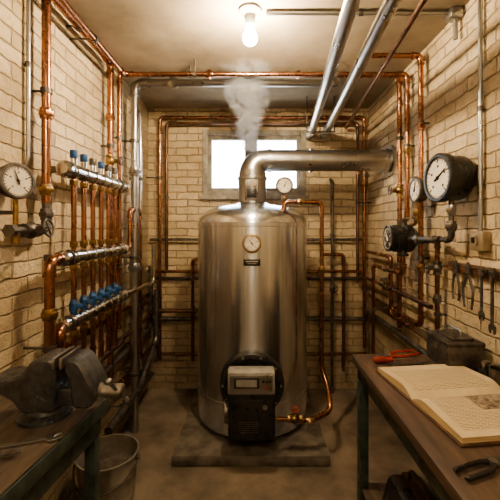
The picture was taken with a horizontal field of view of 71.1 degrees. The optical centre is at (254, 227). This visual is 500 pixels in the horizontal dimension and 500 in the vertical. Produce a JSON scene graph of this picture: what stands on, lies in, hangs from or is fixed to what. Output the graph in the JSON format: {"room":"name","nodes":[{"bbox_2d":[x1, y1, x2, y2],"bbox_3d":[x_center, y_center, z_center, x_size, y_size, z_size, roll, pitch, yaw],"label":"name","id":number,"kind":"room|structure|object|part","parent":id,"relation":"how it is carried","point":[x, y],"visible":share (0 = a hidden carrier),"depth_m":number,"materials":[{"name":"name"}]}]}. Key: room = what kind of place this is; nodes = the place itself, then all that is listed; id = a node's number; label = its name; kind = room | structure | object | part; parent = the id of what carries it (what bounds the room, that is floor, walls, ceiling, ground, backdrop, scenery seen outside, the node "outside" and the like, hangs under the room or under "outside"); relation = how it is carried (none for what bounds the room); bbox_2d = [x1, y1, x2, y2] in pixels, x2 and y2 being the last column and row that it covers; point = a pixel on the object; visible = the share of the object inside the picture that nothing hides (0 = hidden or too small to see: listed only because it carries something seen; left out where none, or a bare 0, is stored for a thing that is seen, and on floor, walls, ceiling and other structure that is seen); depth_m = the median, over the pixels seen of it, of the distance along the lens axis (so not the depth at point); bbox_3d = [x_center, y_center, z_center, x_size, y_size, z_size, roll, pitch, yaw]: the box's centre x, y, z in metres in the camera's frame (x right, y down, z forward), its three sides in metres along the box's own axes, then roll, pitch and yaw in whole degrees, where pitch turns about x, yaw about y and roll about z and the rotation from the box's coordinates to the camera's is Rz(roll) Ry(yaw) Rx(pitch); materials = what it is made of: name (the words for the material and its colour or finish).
{"room":"mechanical room","nodes":[
{"label":"mechanical room","id":0,"kind":"room"},
{"bbox_2d":[0,0,147,499],"bbox_3d":[-1.100,0.190,0.975,0.220,2.600,4.550,0,0,0],"label":"wall","id":1,"kind":"structure","parent":0,"point":[78,72],"depth_m":1.75,"materials":[{"name":"brick"}]},
{"bbox_2d":[23,0,30,166],"bbox_3d":[-0.979,-0.678,1.500,0.038,0.864,0.023,0,0,0],"label":"conduit","id":2,"kind":"object","parent":1,"relation":"attached to","point":[27,64],"visible":0.93,"depth_m":1.49,"materials":[{"name":"metal"}]},
{"bbox_2d":[0,163,54,243],"bbox_3d":[-0.914,-0.095,1.431,0.134,0.310,0.312,0,0,8],"label":"pressure gauge","id":3,"kind":"object","parent":1,"relation":"attached to","point":[17,181],"visible":1,"depth_m":1.36,"materials":[{"name":"metal"}]},
{"bbox_2d":[32,0,53,202],"bbox_3d":[-0.943,-0.610,1.560,0.094,1.000,0.059,0,0,0],"label":"copper pipe","id":4,"kind":"object","parent":1,"relation":"attached to","point":[46,113],"visible":0.99,"depth_m":1.54,"materials":[{"name":"metal"}]},
{"bbox_2d":[23,150,156,362],"bbox_3d":[-0.904,0.306,2.196,0.172,1.368,1.456,0,0,0],"label":"manifold","id":5,"kind":"object","parent":1,"relation":"attached to","point":[56,330],"visible":0.87,"depth_m":1.88,"materials":[{"name":"metal"}]},
{"bbox_2d":[51,0,149,382],"bbox_3d":[-0.924,0.005,1.850,0.133,2.178,2.500,0,0,0],"label":"copper pipe","id":6,"kind":"object","parent":1,"relation":"attached to","point":[109,117],"visible":0.59,"depth_m":2.23,"materials":[{"name":"metal"}]},
{"bbox_2d":[65,293,148,348],"bbox_3d":[-0.960,0.590,2.370,0.060,0.038,1.540,0,0,0],"label":"copper pipe","id":7,"kind":"object","parent":1,"relation":"attached to","point":[68,343],"visible":0.3,"depth_m":2.08,"materials":[{"name":"metal"}]},
{"bbox_2d":[104,266,152,374],"bbox_3d":[-0.946,0.628,2.299,0.088,0.577,1.697,0,0,0],"label":"pipe","id":8,"kind":"object","parent":1,"relation":"attached to","point":[117,359],"visible":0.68,"depth_m":2.99,"materials":[{"name":"brown metal"}]},
{"bbox_2d":[103,371,153,435],"bbox_3d":[-0.941,1.290,2.560,0.099,0.056,1.080,0,0,0],"label":"pipe","id":9,"kind":"object","parent":1,"relation":"attached to","point":[150,374],"visible":0.27,"depth_m":2.90,"materials":[{"name":"grey metal"}]},
{"bbox_2d":[104,289,159,434],"bbox_3d":[-0.908,0.881,2.566,0.163,0.682,1.032,0,0,0],"label":"pipe","id":10,"kind":"object","parent":1,"relation":"attached to","point":[143,377],"visible":0.95,"depth_m":2.70,"materials":[{"name":"metal"}]},
{"bbox_2d":[128,110,142,374],"bbox_3d":[-0.936,0.131,2.750,0.108,2.118,0.036,0,0,0],"label":"pipe","id":11,"kind":"object","parent":1,"relation":"attached to","point":[129,111],"visible":0.48,"depth_m":2.74,"materials":[{"name":"metal"}]},
{"bbox_2d":[75,388,428,499],"bbox_3d":[0.030,1.550,0.975,2.480,0.120,4.990,0,0,0],"label":"floor","id":12,"kind":"structure","parent":0,"point":[163,412],"depth_m":2.19,"materials":[{"name":"concrete"}]},
{"bbox_2d":[0,396,109,499],"bbox_3d":[-0.770,1.065,0.770,0.431,0.850,1.140,0,0,0],"label":"workbench","id":13,"kind":"object","parent":12,"relation":"on","point":[28,474],"visible":0.88,"depth_m":1.08,"materials":[{"name":"brown wood"}]},
{"bbox_2d":[0,449,20,456],"bbox_3d":[-0.793,0.626,0.950,0.280,0.026,0.026,0,0,-13],"label":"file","id":14,"kind":"object","parent":13,"relation":"on","point":[14,451],"visible":1,"depth_m":0.97,"materials":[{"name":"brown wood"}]},
{"bbox_2d":[0,432,61,448],"bbox_3d":[-0.700,0.635,1.030,0.232,0.007,0.042,0,0,-20],"label":"wrench","id":15,"kind":"object","parent":13,"relation":"on","point":[51,437],"visible":1,"depth_m":1.04,"materials":[{"name":"metal"}]},
{"bbox_2d":[0,345,128,428],"bbox_3d":[-0.664,0.532,1.200,0.428,0.216,0.174,0,0,0],"label":"bench vise","id":16,"kind":"object","parent":13,"relation":"on","point":[45,392],"visible":1,"depth_m":1.15,"materials":[{"name":"metal"}]},
{"bbox_2d":[72,434,139,499],"bbox_3d":[-0.765,1.325,1.813,0.330,0.330,0.325,0,0,0],"label":"metal bucket","id":17,"kind":"object","parent":12,"relation":"on","point":[119,456],"visible":0.79,"depth_m":1.78,"materials":[{"name":"metal"}]},
{"bbox_2d":[119,77,341,433],"bbox_3d":[-0.176,0.190,2.560,1.627,2.600,0.094,0,0,0],"label":"pipe","id":18,"kind":"object","parent":12,"relation":"on","point":[173,83],"visible":0.94,"depth_m":2.54,"materials":[{"name":"metal"}]},
{"bbox_2d":[172,387,329,465],"bbox_3d":[-0.025,1.455,2.660,0.990,0.070,0.960,0,0,0],"label":"plinth","id":19,"kind":"object","parent":12,"relation":"on","point":[197,445],"depth_m":2.25,"materials":[{"name":"grey concrete"}]},
{"bbox_2d":[197,170,332,440],"bbox_3d":[0.019,0.496,2.610,0.840,1.847,1.036,0,0,-23],"label":"boiler","id":20,"kind":"object","parent":19,"relation":"on","point":[252,382],"visible":1,"depth_m":2.33,"materials":[{"name":"silver metal"}]},
{"bbox_3d":[-0.020,0.225,2.280,0.110,0.042,0.014,0,0,0],"label":"name plate","id":21,"kind":"part","parent":20,"relation":"part of","materials":[{"name":"black metal"}]},
{"bbox_3d":[-0.022,0.933,2.140,0.285,0.135,0.130,0,0,0],"label":"control panel","id":22,"kind":"part","parent":20,"relation":"part of","materials":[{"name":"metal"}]},
{"bbox_2d":[239,145,396,175],"bbox_3d":[0.464,-0.520,2.700,1.168,0.234,0.234,0,0,0],"label":"flue pipe","id":23,"kind":"object","parent":20,"relation":"attached to","point":[385,160],"visible":0.92,"depth_m":2.63,"materials":[{"name":"metal"}]},
{"bbox_2d":[352,354,499,499],"bbox_3d":[0.765,1.065,1.015,0.550,0.850,1.530,0,0,0],"label":"workbench","id":24,"kind":"object","parent":12,"relation":"on","point":[433,451],"visible":0.62,"depth_m":1.15,"materials":[{"name":"brown wood"}]},
{"bbox_2d":[373,356,415,362],"bbox_3d":[0.663,0.624,1.665,0.208,0.030,0.030,0,0,-6],"label":"screwdriver","id":25,"kind":"object","parent":24,"relation":"on","point":[381,359],"visible":1,"depth_m":1.65,"materials":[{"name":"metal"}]},
{"bbox_2d":[378,349,419,357],"bbox_3d":[0.714,0.631,1.748,0.229,0.016,0.076,0,0,-19],"label":"pliers","id":26,"kind":"object","parent":24,"relation":"on","point":[408,350],"visible":0.8,"depth_m":1.73,"materials":[{"name":"metal"}]},
{"bbox_2d":[382,469,435,499],"bbox_3d":[0.680,1.154,1.450,0.207,0.223,0.333,0,0,0],"label":"tool bag","id":27,"kind":"object","parent":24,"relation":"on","point":[408,485],"visible":1,"depth_m":1.51,"materials":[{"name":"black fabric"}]},
{"bbox_2d":[388,361,431,366],"bbox_3d":[0.720,0.635,1.630,0.202,0.007,0.038,0,0,-6],"label":"wrench","id":28,"kind":"object","parent":24,"relation":"on","point":[424,362],"visible":0.91,"depth_m":1.63,"materials":[{"name":"metal"}]},
{"bbox_2d":[375,364,499,447],"bbox_3d":[0.765,0.621,1.310,0.400,0.036,0.544,0,0,-7],"label":"open book","id":29,"kind":"object","parent":24,"relation":"on","point":[463,402],"visible":1,"depth_m":1.25,"materials":[{"name":"paper"}]},
{"bbox_2d":[426,324,485,370],"bbox_3d":[0.937,0.552,1.655,0.176,0.176,0.205,0,0,0],"label":"toolbox","id":30,"kind":"object","parent":24,"relation":"on","point":[449,347],"visible":0.98,"depth_m":1.57,"materials":[{"name":"metal"}]},
{"bbox_2d":[453,455,499,481],"bbox_3d":[0.608,0.631,0.928,0.183,0.016,0.050,0,0,-21],"label":"pliers","id":31,"kind":"object","parent":24,"relation":"on","point":[493,462],"visible":1,"depth_m":0.92,"materials":[{"name":"metal"}]},
{"bbox_2d":[478,360,499,385],"bbox_3d":[0.991,0.597,1.412,0.069,0.086,0.224,0,0,-9],"label":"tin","id":32,"kind":"object","parent":24,"relation":"on","point":[492,371],"visible":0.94,"depth_m":1.43,"materials":[{"name":"metal"}]},
{"bbox_2d":[148,108,367,387],"bbox_3d":[0.030,0.190,3.360,2.480,2.600,0.220,0,0,0],"label":"wall","id":33,"kind":"structure","parent":0,"point":[185,208],"depth_m":3.25,"materials":[{"name":"brick"}]},
{"bbox_2d":[118,308,197,339],"bbox_3d":[-0.662,0.750,2.960,1.291,0.048,0.630,0,0,-45],"label":"copper pipe","id":34,"kind":"object","parent":33,"relation":"attached to","point":[129,332],"visible":0.37,"depth_m":3.09,"materials":[{"name":"metal"}]},
{"bbox_2d":[191,257,197,360],"bbox_3d":[-0.489,0.726,3.186,0.178,0.928,0.128,0,0,0],"label":"copper pipe","id":35,"kind":"object","parent":33,"relation":"attached to","point":[193,260],"visible":0.91,"depth_m":3.13,"materials":[{"name":"metal"}]},
{"bbox_2d":[199,130,308,199],"bbox_3d":[-0.007,-0.585,3.270,1.005,0.650,0.140,0,0,0],"label":"window","id":36,"kind":"structure","parent":33,"relation":"in","point":[250,137],"depth_m":3.24,"materials":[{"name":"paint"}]},
{"bbox_2d":[147,269,362,272],"bbox_3d":[0.000,0.390,3.191,1.940,0.036,0.118,0,0,0],"label":"copper pipe","id":37,"kind":"object","parent":33,"relation":"attached to","point":[308,270],"visible":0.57,"depth_m":3.14,"materials":[{"name":"metal"}]},
{"bbox_2d":[147,115,369,358],"bbox_3d":[0.030,0.079,3.214,2.040,2.222,0.072,0,0,0],"label":"copper pipe","id":38,"kind":"object","parent":33,"relation":"attached to","point":[163,117],"visible":0.93,"depth_m":3.19,"materials":[{"name":"metal"}]},
{"bbox_2d":[150,238,366,240],"bbox_3d":[0.030,0.105,3.217,1.980,0.030,0.066,0,0,0],"label":"pipe","id":39,"kind":"object","parent":33,"relation":"attached to","point":[151,239],"visible":0.55,"depth_m":3.19,"materials":[{"name":"brown metal"}]},
{"bbox_2d":[156,276,362,279],"bbox_3d":[0.025,0.460,3.221,1.990,0.036,0.058,0,0,0],"label":"pipe","id":40,"kind":"object","parent":33,"relation":"attached to","point":[311,277],"visible":0.4,"depth_m":3.20,"materials":[{"name":"brown metal"}]},
{"bbox_2d":[156,351,366,355],"bbox_3d":[0.060,1.150,3.215,1.920,0.038,0.070,0,0,0],"label":"copper pipe","id":41,"kind":"object","parent":33,"relation":"attached to","point":[313,353],"visible":0.47,"depth_m":3.19,"materials":[{"name":"metal"}]},
{"bbox_2d":[159,316,366,320],"bbox_3d":[0.060,0.830,3.214,1.920,0.043,0.072,0,0,0],"label":"pipe","id":42,"kind":"object","parent":33,"relation":"attached to","point":[313,318],"visible":0.42,"depth_m":3.19,"materials":[{"name":"brown metal"}]},
{"bbox_2d":[165,121,370,281],"bbox_3d":[0.115,-0.239,3.200,1.869,1.459,0.099,0,0,0],"label":"copper pipe","id":43,"kind":"object","parent":33,"relation":"attached to","point":[168,123],"visible":0.97,"depth_m":3.16,"materials":[{"name":"metal"}]},
{"bbox_2d":[329,178,337,392],"bbox_3d":[0.700,0.514,3.178,0.079,1.952,0.155,0,0,0],"label":"pipe","id":44,"kind":"object","parent":33,"relation":"attached to","point":[332,288],"visible":0.99,"depth_m":3.16,"materials":[{"name":"brown metal"}]},
{"bbox_2d":[324,252,345,370],"bbox_3d":[0.720,0.756,3.195,0.199,1.069,0.109,0,0,0],"label":"copper pipe","id":45,"kind":"object","parent":33,"relation":"attached to","point":[338,254],"visible":0.99,"depth_m":3.15,"materials":[{"name":"metal"}]},
{"bbox_2d":[67,0,469,107],"bbox_3d":[0.030,-1.185,0.975,2.480,0.150,4.990,0,0,0],"label":"ceiling","id":46,"kind":"structure","parent":0,"point":[140,35],"depth_m":2.09,"materials":[{"name":"paint"}]},
{"bbox_2d":[57,0,414,216],"bbox_3d":[0.030,-0.590,1.464,2.040,1.040,1.729,0,0,0],"label":"copper pipe","id":47,"kind":"object","parent":46,"relation":"attached to","point":[209,74],"visible":0.95,"depth_m":2.29,"materials":[{"name":"metal"}]},
{"bbox_2d":[239,2,260,45],"bbox_3d":[-0.025,-1.020,1.780,0.116,0.180,0.116,0,0,0],"label":"bulb","id":48,"kind":"object","parent":46,"relation":"attached to","point":[249,11],"depth_m":1.76,"materials":[{"name":"white glass"}]},
{"bbox_2d":[113,66,406,328],"bbox_3d":[0.030,-0.210,2.404,2.040,1.800,0.068,0,0,-1],"label":"copper pipe","id":49,"kind":"object","parent":46,"relation":"attached to","point":[399,190],"visible":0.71,"depth_m":2.40,"materials":[{"name":"metal"}]},
{"bbox_2d":[306,96,334,132],"bbox_3d":[0.470,-0.958,1.850,0.266,0.305,2.251,0,0,4],"label":"bracket","id":50,"kind":"object","parent":46,"relation":"hanging from","point":[307,131],"visible":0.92,"depth_m":2.95,"materials":[{"name":"metal"}]},
{"bbox_2d":[306,0,360,139],"bbox_3d":[0.411,-0.850,1.875,0.089,0.084,2.760,0,0,4],"label":"pipe","id":51,"kind":"object","parent":50,"relation":"hanging from","point":[349,8],"visible":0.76,"depth_m":1.67,"materials":[{"name":"silver metal"}]},
{"bbox_2d":[320,0,401,139],"bbox_3d":[0.555,-0.850,1.875,0.088,0.084,2.757,0,0,3],"label":"pipe","id":52,"kind":"object","parent":50,"relation":"hanging from","point":[388,8],"visible":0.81,"depth_m":1.67,"materials":[{"name":"silver metal"}]},
{"bbox_2d":[266,6,462,39],"bbox_3d":[0.547,-1.035,1.780,0.985,0.150,0.070,0,0,0],"label":"conduit","id":53,"kind":"object","parent":46,"relation":"attached to","point":[454,13],"visible":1,"depth_m":1.77,"materials":[{"name":"metal"}]},
{"bbox_2d":[344,0,427,128],"bbox_3d":[0.715,-0.910,1.835,0.040,0.035,2.680,0,0,5],"label":"copper pipe","id":54,"kind":"object","parent":46,"relation":"attached to","point":[421,4],"visible":1,"depth_m":1.80,"materials":[{"name":"metal"}]},
{"bbox_2d":[368,0,499,365],"bbox_3d":[1.160,0.190,0.975,0.220,2.600,4.550,0,0,0],"label":"wall","id":55,"kind":"structure","parent":0,"point":[450,66],"depth_m":1.92,"materials":[{"name":"brick"}]},
{"bbox_2d":[371,256,405,353],"bbox_3d":[0.978,0.575,2.475,0.143,0.830,0.585,0,0,0],"label":"copper pipe","id":56,"kind":"object","parent":55,"relation":"attached to","point":[401,272],"visible":0.98,"depth_m":2.74,"materials":[{"name":"metal"}]},
{"bbox_2d":[383,219,439,255],"bbox_3d":[0.938,0.060,2.056,0.225,0.230,0.464,0,0,0],"label":"pump","id":57,"kind":"object","parent":56,"relation":"attached to","point":[401,238],"visible":1,"depth_m":2.13,"materials":[{"name":"black metal"}]},
{"bbox_2d":[407,177,427,226],"bbox_3d":[0.992,-0.151,2.098,0.117,0.301,0.208,0,0,0],"label":"pressure gauge","id":58,"kind":"object","parent":57,"relation":"on","point":[417,193],"visible":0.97,"depth_m":2.06,"materials":[{"name":"metal"}]},
{"bbox_2d":[365,308,426,353],"bbox_3d":[1.008,0.730,2.500,0.083,0.046,1.200,0,0,0],"label":"pipe","id":59,"kind":"object","parent":55,"relation":"attached to","point":[392,329],"visible":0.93,"depth_m":2.39,"materials":[{"name":"brown metal"}]},
{"bbox_2d":[366,52,429,326],"bbox_3d":[0.875,-0.225,2.593,0.350,1.670,1.013,0,0,0],"label":"copper pipe","id":60,"kind":"object","parent":55,"relation":"attached to","point":[420,127],"visible":0.94,"depth_m":2.10,"materials":[{"name":"metal"}]},
{"bbox_2d":[366,250,414,329],"bbox_3d":[0.990,0.420,2.640,0.039,0.458,0.880,0,0,0],"label":"copper pipe","id":61,"kind":"object","parent":60,"relation":"attached to","point":[389,257],"visible":0.96,"depth_m":2.54,"materials":[{"name":"brown metal"}]},
{"bbox_2d":[363,276,432,308],"bbox_3d":[0.990,0.418,2.535,0.121,0.102,1.170,0,0,0],"label":"copper pipe","id":62,"kind":"object","parent":55,"relation":"attached to","point":[385,286],"visible":0.94,"depth_m":2.39,"materials":[{"name":"metal"}]},
{"bbox_2d":[423,236,446,329],"bbox_3d":[0.981,0.466,1.875,0.117,0.848,0.151,0,0,13],"label":"copper pipe","id":63,"kind":"object","parent":55,"relation":"attached to","point":[437,268],"visible":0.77,"depth_m":1.91,"materials":[{"name":"metal"}]},
{"bbox_2d":[424,153,475,242],"bbox_3d":[0.969,-0.146,1.731,0.162,0.446,0.245,0,0,0],"label":"pressure gauge","id":64,"kind":"object","parent":63,"relation":"attached to","point":[448,177],"visible":1,"depth_m":1.68,"materials":[{"name":"black metal"}]},
{"bbox_2d":[448,261,499,281],"bbox_3d":[1.022,0.200,1.555,0.055,0.050,0.610,0,0,0],"label":"tool rack","id":65,"kind":"object","parent":55,"relation":"attached to","point":[474,268],"visible":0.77,"depth_m":1.63,"materials":[{"name":"brown wood"}]},
{"bbox_2d":[451,260,460,300],"bbox_3d":[1.010,0.262,1.760,0.016,0.200,0.070,0,0,0],"label":"pliers","id":66,"kind":"object","parent":65,"relation":"hanging from","point":[455,265],"visible":1,"depth_m":1.75,"materials":[{"name":"metal"}]},
{"bbox_2d":[462,262,473,309],"bbox_3d":[1.010,0.272,1.660,0.016,0.219,0.089,0,0,0],"label":"pliers","id":67,"kind":"object","parent":65,"relation":"hanging from","point":[467,270],"visible":0.99,"depth_m":1.65,"materials":[{"name":"metal"}]},
{"bbox_2d":[478,266,484,320],"bbox_3d":[1.010,0.290,1.560,0.007,0.242,0.038,0,0,0],"label":"wrench","id":68,"kind":"object","parent":65,"relation":"hanging from","point":[481,312],"visible":0.96,"depth_m":1.55,"materials":[{"name":"metal"}]},
{"bbox_2d":[488,267,496,334],"bbox_3d":[1.010,0.310,1.490,0.007,0.282,0.045,0,0,0],"label":"wrench","id":69,"kind":"object","parent":65,"relation":"hanging from","point":[491,326],"visible":1,"depth_m":1.49,"materials":[{"name":"metal"}]},
{"bbox_2d":[470,231,490,251],"bbox_3d":[1.020,0.060,1.600,0.065,0.090,0.095,0,0,0],"label":"light switch","id":70,"kind":"object","parent":55,"relation":"attached to","point":[479,240],"visible":1,"depth_m":1.56,"materials":[{"name":"beige plastic"}]},
{"bbox_2d":[477,0,485,230],"bbox_3d":[1.034,-0.545,1.600,0.033,1.130,0.025,0,0,0],"label":"conduit","id":71,"kind":"object","parent":55,"relation":"attached to","point":[480,108],"visible":0.91,"depth_m":1.59,"materials":[{"name":"metal"}]}
]}

